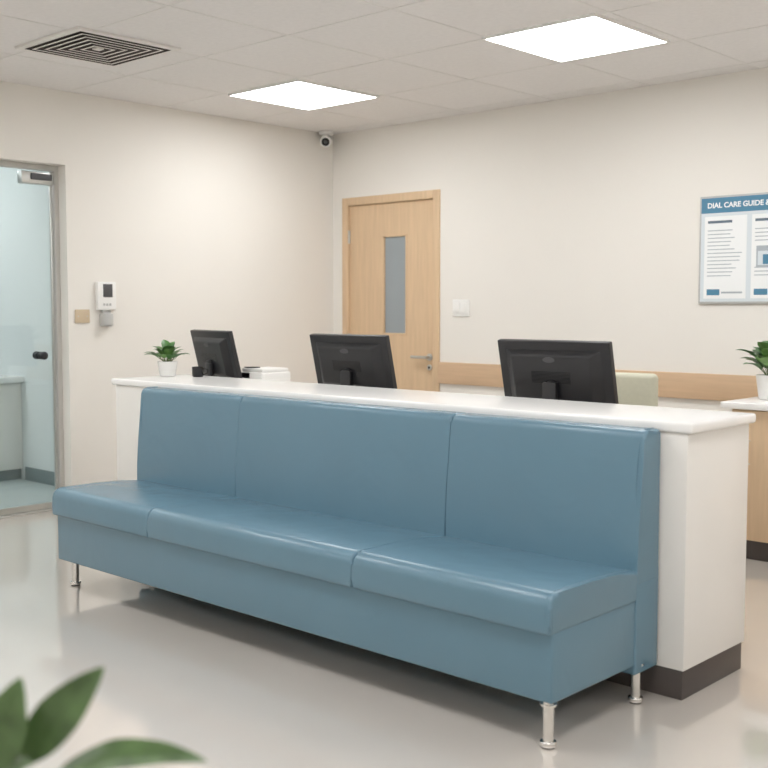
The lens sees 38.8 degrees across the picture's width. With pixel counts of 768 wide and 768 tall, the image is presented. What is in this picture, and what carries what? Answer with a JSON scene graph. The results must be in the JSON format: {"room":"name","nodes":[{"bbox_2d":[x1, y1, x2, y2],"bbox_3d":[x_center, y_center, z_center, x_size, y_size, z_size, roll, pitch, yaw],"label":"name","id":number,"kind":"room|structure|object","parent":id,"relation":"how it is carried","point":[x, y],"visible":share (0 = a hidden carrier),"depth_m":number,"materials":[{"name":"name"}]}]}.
{"room":"hospital interior","nodes":[
{"label":"hospital interior","id":0,"kind":"room"},
{"bbox_2d":[0,167,53,478],"bbox_3d":[-3.221,-0.636,8.723,3.959,2.655,0.100,4,5,43],"label":"wall","id":1,"kind":"structure","parent":0,"point":[25,289],"depth_m":8.14,"materials":[{"name":"paint"}]},
{"bbox_2d":[25,467,54,485],"bbox_3d":[-2.265,0.706,7.845,1.239,0.100,0.015,4,5,43],"label":"baseboard","id":2,"kind":"structure","parent":1,"relation":"attached to","point":[31,474],"depth_m":8.11,"materials":[{"name":"grey"}]},
{"bbox_2d":[0,81,333,485],"bbox_3d":[-3.405,-0.413,5.521,0.150,2.655,8.953,4,5,43],"label":"wall","id":3,"kind":"structure","parent":0,"point":[198,221],"depth_m":7.43,"materials":[{"name":"paint"}]},
{"bbox_2d":[0,160,64,518],"bbox_3d":[-2.475,-0.257,6.579,0.142,2.197,1.150,4,5,43],"label":"door","id":4,"kind":"structure","parent":3,"relation":"in","point":[50,179],"depth_m":6.94,"materials":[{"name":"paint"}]},
{"bbox_2d":[75,310,89,322],"bbox_3d":[-1.933,-0.435,6.982,0.011,0.085,0.105,4,5,43],"label":"blank wall plate","id":5,"kind":"object","parent":3,"relation":"attached to","point":[81,316],"visible":1,"depth_m":6.98,"materials":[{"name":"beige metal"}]},
{"bbox_2d":[95,282,115,326],"bbox_3d":[-1.802,-0.519,7.083,0.084,0.290,0.140,4,5,43],"label":"intercom","id":6,"kind":"object","parent":3,"relation":"attached to","point":[105,292],"visible":1,"depth_m":7.06,"materials":[{"name":"white plastic"}]},
{"bbox_2d":[0,478,767,767],"bbox_3d":[-1.583,1.080,3.922,13.050,0.100,8.953,4,5,43],"label":"floor","id":7,"kind":"structure","parent":0,"point":[229,688],"depth_m":3.66,"materials":[{"name":"tile"}]},
{"bbox_2d":[0,374,23,480],"bbox_3d":[-3.590,0.295,8.803,2.040,0.785,0.378,4,5,43],"label":"base cabinet","id":8,"kind":"object","parent":7,"relation":"on","point":[11,451],"visible":1,"depth_m":8.21,"materials":[{"name":"white laminate"}]},
{"bbox_2d":[0,666,207,767],"bbox_3d":[-0.474,0.773,1.330,0.390,0.872,0.355,4,5,43],"label":"rubber plant","id":9,"kind":"object","parent":7,"relation":"on","point":[24,742],"visible":1,"depth_m":1.30,"materials":[{"name":"green plant"}]},
{"bbox_2d":[52,386,660,749],"bbox_3d":[-0.325,0.545,4.344,2.802,0.907,0.637,4,5,43],"label":"sofa","id":10,"kind":"object","parent":7,"relation":"on","point":[516,555],"visible":1,"depth_m":3.92,"materials":[{"name":"blue leather"}]},
{"bbox_2d":[111,374,755,699],"bbox_3d":[-0.065,0.499,4.869,3.353,0.927,0.484,4,5,43],"label":"reception desk","id":11,"kind":"object","parent":7,"relation":"on","point":[704,453],"depth_m":3.76,"materials":[{"name":"white laminate"}]},
{"bbox_2d":[144,340,188,376],"bbox_3d":[-1.186,-0.142,5.950,0.220,0.199,0.213,4,5,43],"label":"potted plant","id":12,"kind":"object","parent":11,"relation":"on","point":[167,368],"visible":1,"depth_m":5.92,"materials":[{"name":"green plant"}]},
{"bbox_2d":[192,366,207,376],"bbox_3d":[-1.002,-0.066,5.894,0.082,0.055,0.066,4,5,43],"label":"coffee mug","id":13,"kind":"object","parent":11,"relation":"on","point":[197,371],"visible":1,"depth_m":5.88,"materials":[{"name":"grey ceramic"}]},
{"bbox_2d":[615,372,657,406],"bbox_3d":[1.062,0.432,5.546,0.591,0.965,0.586,4,5,43],"label":"office chair","id":14,"kind":"object","parent":7,"relation":"on","point":[641,389],"visible":0.06,"depth_m":5.60,"materials":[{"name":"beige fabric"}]},
{"bbox_2d":[721,397,767,561],"bbox_3d":[3.010,0.546,5.001,2.790,0.815,0.712,4,5,43],"label":"storage cabinet","id":15,"kind":"object","parent":7,"relation":"on","point":[757,495],"visible":0.66,"depth_m":5.58,"materials":[{"name":"brown wood"}]},
{"bbox_2d":[737,341,767,399],"bbox_3d":[2.065,-0.081,5.750,0.350,0.328,0.375,4,5,43],"label":"potted plant","id":16,"kind":"object","parent":15,"relation":"on","point":[761,352],"visible":1,"depth_m":5.73,"materials":[{"name":"green plant"}]},
{"bbox_3d":[-0.033,0.537,5.661,2.900,0.740,0.640,4,5,43],"label":"desk","id":17,"kind":"object","parent":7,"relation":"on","visible":0},
{"bbox_2d":[190,329,241,377],"bbox_3d":[-0.987,-0.101,6.384,0.200,0.431,0.520,-3,5,-34],"label":"computer monitor","id":18,"kind":"object","parent":17,"relation":"on","point":[215,350],"visible":0.79,"depth_m":6.27,"materials":[{"name":"black plastic"}]},
{"bbox_2d":[241,366,289,380],"bbox_3d":[-0.689,0.010,6.301,0.200,0.222,0.226,4,5,43],"label":"printer","id":19,"kind":"object","parent":17,"relation":"on","point":[251,372],"visible":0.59,"depth_m":6.23,"materials":[{"name":"white plastic"}]},
{"bbox_2d":[310,333,396,388],"bbox_3d":[-0.163,-0.043,5.598,0.550,0.426,0.200,4,5,43],"label":"computer monitor","id":20,"kind":"object","parent":17,"relation":"on","point":[339,359],"visible":0.73,"depth_m":5.53,"materials":[{"name":"black plastic"}]},
{"bbox_2d":[498,339,618,403],"bbox_3d":[0.748,0.019,4.737,0.575,0.422,0.200,4,5,43],"label":"computer monitor","id":21,"kind":"object","parent":17,"relation":"on","point":[570,370],"visible":0.79,"depth_m":4.67,"materials":[{"name":"black plastic"}]},
{"bbox_2d":[0,0,767,134],"bbox_3d":[-0.136,-1.575,2.383,9.091,0.100,8.953,4,5,43],"label":"ceiling","id":22,"kind":"structure","parent":0,"point":[388,34],"depth_m":5.75,"materials":[{"name":"tile"}]},
{"bbox_2d":[14,26,180,66],"bbox_3d":[-1.489,-1.746,5.670,0.610,0.013,0.610,4,5,43],"label":"ceiling air vent","id":23,"kind":"object","parent":22,"relation":"in","point":[78,43],"depth_m":5.64,"materials":[{"name":"grey metal"}]},
{"bbox_2d":[228,79,378,109],"bbox_3d":[-0.511,-1.835,6.929,0.656,0.014,0.696,4,5,43],"label":"ceiling light panel","id":24,"kind":"object","parent":22,"relation":"in","point":[297,93],"depth_m":6.90,"materials":[{"name":"white plastic"}]},
{"bbox_2d":[319,130,332,146],"bbox_3d":[-0.445,-1.881,8.385,0.110,0.125,0.119,0,4,-1],"label":"security camera","id":25,"kind":"object","parent":22,"relation":"attached to","point":[326,139],"visible":1,"depth_m":8.34,"materials":[{"name":"white plastic"}]},
{"bbox_2d":[0,0,767,130],"bbox_3d":[-0.136,-1.524,2.387,8.791,0.002,8.653,4,5,43],"label":"grid","id":26,"kind":"object","parent":22,"relation":"attached to","point":[172,5],"visible":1,"depth_m":5.92,"materials":[{"name":"white metal"}]},
{"bbox_2d":[482,13,669,61],"bbox_3d":[0.969,-1.734,5.484,0.656,0.014,0.696,4,5,43],"label":"ceiling light panel","id":27,"kind":"object","parent":22,"relation":"in","point":[593,34],"depth_m":5.44,"materials":[{"name":"white plastic"}]},
{"bbox_2d":[333,67,767,411],"bbox_3d":[2.866,-0.425,5.691,8.791,2.655,0.150,4,5,43],"label":"wall","id":28,"kind":"structure","parent":0,"point":[575,218],"depth_m":7.00,"materials":[{"name":"paint"}]},
{"bbox_2d":[342,189,439,391],"bbox_3d":[0.069,-0.351,8.259,0.990,2.150,0.184,4,5,43],"label":"door","id":29,"kind":"structure","parent":28,"relation":"in","point":[391,242],"depth_m":8.17,"materials":[{"name":"brown wood"}]},
{"bbox_2d":[453,299,469,316],"bbox_3d":[0.545,-0.540,7.736,0.150,0.120,0.018,4,5,43],"label":"light switch","id":30,"kind":"object","parent":28,"relation":"attached to","point":[460,307],"visible":1,"depth_m":7.72,"materials":[{"name":"white plastic"}]},
{"bbox_2d":[438,362,757,400],"bbox_3d":[3.210,0.100,5.288,7.690,0.155,0.022,4,5,43],"label":"chair rail","id":31,"kind":"object","parent":28,"relation":"attached to","point":[720,387],"visible":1,"depth_m":6.61,"materials":[{"name":"brown wood"}]},
{"bbox_2d":[698,192,767,303],"bbox_3d":[2.204,-0.771,6.167,0.900,0.630,0.022,4,5,43],"label":"poster","id":32,"kind":"object","parent":28,"relation":"attached to","point":[733,243],"visible":1,"depth_m":6.32,"materials":[{"name":"white paper"}]}
]}

